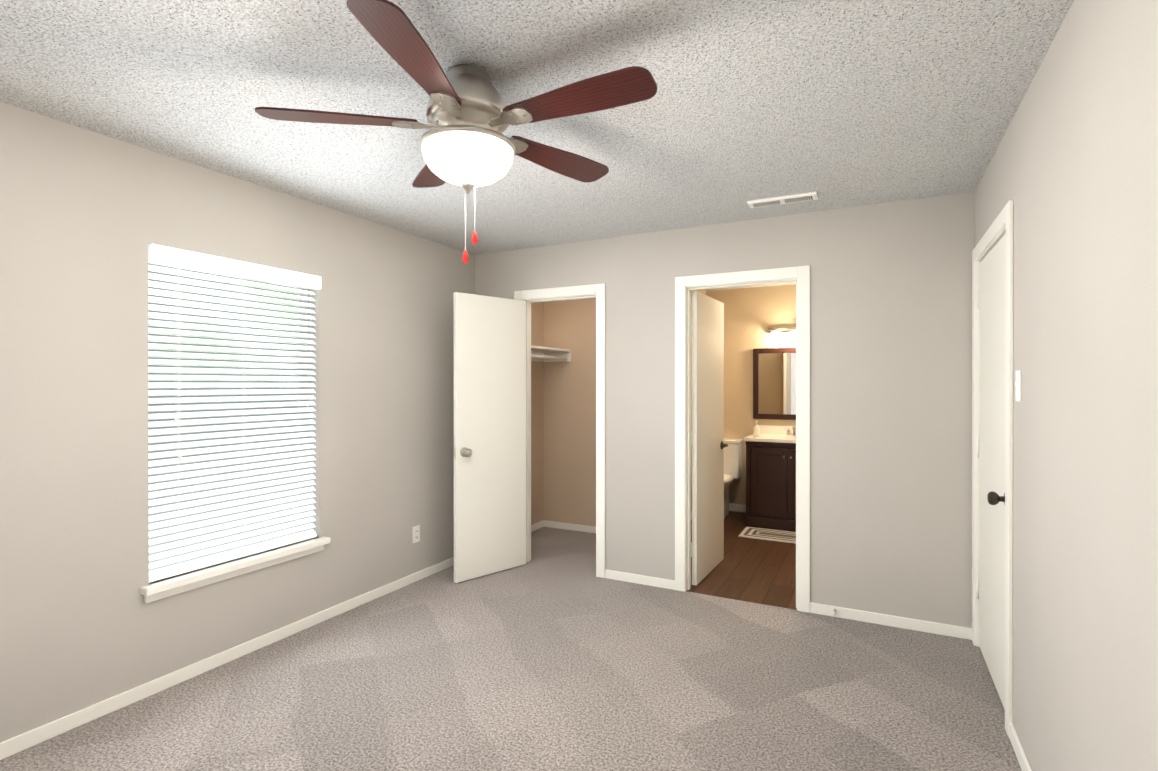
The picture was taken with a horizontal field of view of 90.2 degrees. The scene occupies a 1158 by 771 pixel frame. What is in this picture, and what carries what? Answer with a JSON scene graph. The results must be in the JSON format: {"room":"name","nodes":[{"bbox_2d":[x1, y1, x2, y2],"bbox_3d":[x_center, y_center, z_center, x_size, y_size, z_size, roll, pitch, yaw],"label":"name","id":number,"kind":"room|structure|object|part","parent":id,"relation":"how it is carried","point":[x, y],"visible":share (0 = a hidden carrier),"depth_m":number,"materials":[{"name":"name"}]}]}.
{"room":"empty bedroom","nodes":[
{"label":"empty bedroom","id":0,"kind":"room"},
{"bbox_2d":[0,102,543,742],"bbox_3d":[-1.673,0.164,3.241,0.160,2.440,5.710,0,0,27],"label":"wall","id":1,"kind":"structure","parent":0,"point":[86,218],"depth_m":2.55,"materials":[{"name":"paint"}]},
{"bbox_2d":[0,557,453,759],"bbox_3d":[-1.837,1.354,2.715,0.030,0.062,4.400,0,0,27],"label":"baseboard","id":2,"kind":"structure","parent":1,"relation":"attached to","point":[28,739],"depth_m":2.72,"materials":[{"name":"white paint"}]},
{"bbox_2d":[148,263,306,403],"bbox_3d":[-1.829,0.127,3.029,0.045,1.525,0.890,0,0,27],"label":"window","id":3,"kind":"structure","parent":1,"relation":"in","point":[247,319],"depth_m":3.13,"materials":[{"name":"white"}]},
{"bbox_2d":[148,244,320,582],"bbox_3d":[-1.741,0.126,2.983,0.094,1.519,0.884,0,0,27],"label":"window blinds","id":4,"kind":"object","parent":3,"relation":"attached to","point":[231,475],"visible":0.9,"depth_m":2.92,"materials":[{"name":"white plastic"}]},
{"bbox_2d":[140,537,330,602],"bbox_3d":[-1.740,0.927,2.985,0.155,0.075,0.960,0,0,27],"label":"window sill","id":5,"kind":"structure","parent":1,"relation":"attached to","point":[174,585],"depth_m":2.86,"materials":[{"name":"white paint"}]},
{"bbox_2d":[412,525,419,542],"bbox_3d":[-1.150,1.050,4.076,0.008,0.116,0.070,0,0,27],"label":"electrical outlet","id":6,"kind":"object","parent":1,"relation":"attached to","point":[415,534],"visible":1,"depth_m":4.07,"materials":[{"name":"white plastic"}]},
{"bbox_2d":[531,520,543,531],"bbox_3d":[-0.573,1.349,5.197,0.012,0.062,0.950,0,0,27],"label":"baseboard","id":7,"kind":"structure","parent":1,"relation":"attached to","point":[540,524],"depth_m":5.52,"materials":[{"name":"white paint"}]},
{"bbox_2d":[531,345,570,361],"bbox_3d":[-0.436,-0.285,5.140,0.305,0.110,0.980,0,0,27],"label":"closet shelf","id":8,"kind":"object","parent":1,"relation":"attached to","point":[543,354],"visible":0.54,"depth_m":5.44,"materials":[{"name":"white paint"}]},
{"bbox_2d":[0,511,1021,770],"bbox_3d":[0.227,1.435,3.134,3.640,0.100,7.250,0,0,27],"label":"floor","id":9,"kind":"structure","parent":0,"point":[554,653],"depth_m":2.62,"materials":[{"name":"carpet"}]},
{"bbox_2d":[724,438,742,518],"bbox_3d":[1.440,0.981,6.054,0.404,0.795,0.708,0,0,27],"label":"toilet","id":10,"kind":"object","parent":9,"relation":"on","point":[732,460],"visible":0.23,"depth_m":6.13,"materials":[{"name":"white ceramic"}]},
{"bbox_2d":[738,527,795,543],"bbox_3d":[1.849,1.374,5.263,0.700,0.012,0.380,0,0,27],"label":"bath rug","id":11,"kind":"object","parent":9,"relation":"on","point":[769,534],"visible":0.56,"depth_m":5.29,"materials":[{"name":"beige fabric"}]},
{"bbox_2d":[744,425,795,531],"bbox_3d":[2.116,0.895,5.739,0.810,0.967,0.658,0,0,27],"label":"bathroom vanity","id":12,"kind":"object","parent":9,"relation":"on","point":[771,477],"visible":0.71,"depth_m":5.55,"materials":[{"name":"black wood"}]},
{"bbox_2d":[754,421,759,436],"bbox_3d":[1.758,0.428,5.707,0.060,0.158,0.070,0,0,27],"label":"soap dispenser","id":13,"kind":"object","parent":12,"relation":"on","point":[756,430],"visible":1,"depth_m":5.69,"materials":[{"name":"beige plastic"}]},
{"bbox_2d":[0,0,1073,290],"bbox_3d":[0.227,-1.105,3.128,3.640,0.100,7.250,0,0,27],"label":"ceiling","id":14,"kind":"structure","parent":0,"point":[836,104],"depth_m":2.09,"materials":[{"name":"white paint"}]},
{"bbox_2d":[255,0,656,263],"bbox_3d":[-0.329,-0.734,1.937,1.224,0.637,1.282,0,0,27],"label":"ceiling fan","id":15,"kind":"object","parent":14,"relation":"hanging from","point":[465,143],"visible":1,"depth_m":1.84,"materials":[{"name":"brown wood"}]},
{"bbox_3d":[-0.743,-0.877,1.903,0.588,0.036,0.139,0,0,-9],"label":"blade","id":16,"kind":"part","parent":15,"relation":"part of","materials":[{"name":"brown wood"}]},
{"bbox_3d":[-0.435,-0.877,1.594,0.139,0.036,0.588,0,0,9],"label":"blade","id":17,"kind":"part","parent":15,"relation":"part of","materials":[{"name":"brown wood"}]},
{"bbox_3d":[-0.544,-0.878,2.291,0.139,0.036,0.588,0,0,-27],"label":"blade","id":18,"kind":"part","parent":15,"relation":"part of","materials":[{"name":"brown wood"}]},
{"bbox_3d":[-0.114,-0.878,2.222,0.588,0.036,0.139,0,0,-45],"label":"blade","id":19,"kind":"part","parent":15,"relation":"part of","materials":[{"name":"brown wood"}]},
{"bbox_3d":[-0.046,-0.877,1.791,0.588,0.036,0.139,0,0,27],"label":"blade","id":20,"kind":"part","parent":15,"relation":"part of","materials":[{"name":"brown wood"}]},
{"bbox_2d":[747,191,818,207],"bbox_3d":[1.151,-1.046,3.264,0.370,0.019,0.115,0,0,27],"label":"ceiling vent","id":21,"kind":"object","parent":14,"relation":"in","point":[793,198],"visible":1,"depth_m":3.24,"materials":[{"name":"white plastic"}]},
{"bbox_2d":[543,298,595,526],"bbox_3d":[0.118,0.159,5.469,1.310,2.440,0.110,0,0,27],"label":"wall","id":22,"kind":"structure","parent":0,"point":[569,441],"depth_m":5.51,"materials":[{"name":"paint"}]},
{"bbox_2d":[544,520,595,532],"bbox_3d":[0.139,1.349,5.392,1.100,0.062,0.012,0,0,27],"label":"baseboard","id":23,"kind":"structure","parent":22,"relation":"attached to","point":[560,525],"depth_m":5.50,"materials":[{"name":"white paint"}]},
{"bbox_2d":[691,289,705,510],"bbox_3d":[0.829,0.160,5.419,0.100,2.440,2.630,0,0,27],"label":"wall","id":24,"kind":"structure","parent":0,"point":[703,291],"depth_m":5.96,"materials":[{"name":"paint"}]},
{"bbox_2d":[475,191,974,627],"bbox_3d":[0.679,0.163,3.956,3.370,2.440,0.110,0,0,27],"label":"wall","id":25,"kind":"structure","parent":0,"point":[890,408],"depth_m":3.42,"materials":[{"name":"paint"}]},
{"bbox_2d":[453,292,525,582],"bbox_3d":[-0.639,0.362,4.236,0.631,2.024,0.177,0,0,-44],"label":"closet door","id":26,"kind":"structure","parent":25,"relation":"in","point":[489,451],"depth_m":4.20,"materials":[{"name":"white paint"}]},
{"bbox_2d":[514,283,604,577],"bbox_3d":[-0.129,0.324,4.371,0.775,2.115,0.140,0,0,27],"label":"door frame","id":27,"kind":"structure","parent":25,"relation":"attached to","point":[597,291],"depth_m":4.16,"materials":[{"name":"white paint"}]},
{"bbox_2d":[605,569,674,589],"bbox_3d":[0.420,1.352,4.023,0.520,0.062,0.012,0,0,27],"label":"baseboard","id":28,"kind":"structure","parent":25,"relation":"attached to","point":[609,574],"depth_m":4.01,"materials":[{"name":"white paint"}]},
{"bbox_2d":[691,291,727,585],"bbox_3d":[0.959,0.362,4.264,0.132,2.024,0.704,0,0,29],"label":"bathroom door","id":29,"kind":"structure","parent":25,"relation":"in","point":[707,440],"depth_m":4.18,"materials":[{"name":"white paint"}]},
{"bbox_2d":[675,265,809,612],"bbox_3d":[1.057,0.326,3.762,0.850,2.115,0.140,0,0,27],"label":"door frame","id":30,"kind":"structure","parent":25,"relation":"attached to","point":[800,275],"depth_m":3.71,"materials":[{"name":"white paint"}]},
{"bbox_2d":[810,602,971,639],"bbox_3d":[1.776,1.353,3.322,0.835,0.062,0.020,0,0,27],"label":"baseboard","id":31,"kind":"structure","parent":25,"relation":"attached to","point":[840,612],"depth_m":3.31,"materials":[{"name":"white paint"}]},
{"bbox_2d":[706,284,795,504],"bbox_3d":[2.418,0.158,6.019,2.380,2.440,0.110,0,0,27],"label":"wall","id":32,"kind":"structure","parent":0,"point":[751,314],"depth_m":6.27,"materials":[{"name":"paint"}]},
{"bbox_2d":[729,503,745,511],"bbox_3d":[1.676,1.337,6.334,0.515,0.082,0.012,0,0,27],"label":"baseboard","id":33,"kind":"structure","parent":32,"relation":"attached to","point":[732,507],"depth_m":6.30,"materials":[{"name":"white paint"}]},
{"bbox_2d":[753,347,795,419],"bbox_3d":[2.242,-0.019,6.026,0.820,0.755,0.033,0,0,27],"label":"mirror","id":34,"kind":"object","parent":32,"relation":"attached to","point":[774,383],"visible":0.4,"depth_m":6.11,"materials":[{"name":"black wood"}]},
{"bbox_2d":[767,325,795,341],"bbox_3d":[2.230,-0.542,5.979,0.560,0.170,0.131,0,0,27],"label":"sconce","id":35,"kind":"object","parent":32,"relation":"attached to","point":[774,331],"visible":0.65,"depth_m":6.03,"materials":[{"name":"white glass"}]},
{"bbox_2d":[975,0,1157,770],"bbox_3d":[1.842,0.166,2.302,0.210,2.440,7.250,0,0,27],"label":"wall","id":36,"kind":"structure","parent":0,"point":[1071,171],"depth_m":1.48,"materials":[{"name":"paint"}]},
{"bbox_2d":[976,233,1005,709],"bbox_3d":[1.917,0.365,2.700,0.106,2.024,0.820,0,0,27],"label":"hall door","id":37,"kind":"structure","parent":36,"relation":"in","point":[990,583],"depth_m":2.70,"materials":[{"name":"white paint"}]},
{"bbox_2d":[972,200,1013,736],"bbox_3d":[1.967,0.328,2.671,0.127,2.115,0.970,0,0,27],"label":"door frame","id":38,"kind":"structure","parent":36,"relation":"attached to","point":[1000,226],"depth_m":2.32,"materials":[{"name":"white paint"}]},
{"bbox_2d":[1015,370,1020,401],"bbox_3d":[1.649,0.002,2.170,0.013,0.116,0.070,0,0,27],"label":"light switch","id":39,"kind":"object","parent":36,"relation":"attached to","point":[1018,386],"visible":1,"depth_m":2.15,"materials":[{"name":"white plastic"}]},
{"bbox_2d":[1009,723,1031,770],"bbox_3d":[0.917,1.359,0.747,0.012,0.062,3.415,0,0,27],"label":"baseboard","id":40,"kind":"structure","parent":36,"relation":"attached to","point":[1022,759],"depth_m":2.13,"materials":[{"name":"white paint"}]},
{"label":"outside","id":41,"kind":"structure","parent":0,"visible":0},
{"bbox_2d":[148,261,296,401],"bbox_3d":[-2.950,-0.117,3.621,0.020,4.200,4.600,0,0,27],"label":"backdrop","id":42,"kind":"structure","parent":41,"point":[221,310],"depth_m":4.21,"materials":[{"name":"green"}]}
]}

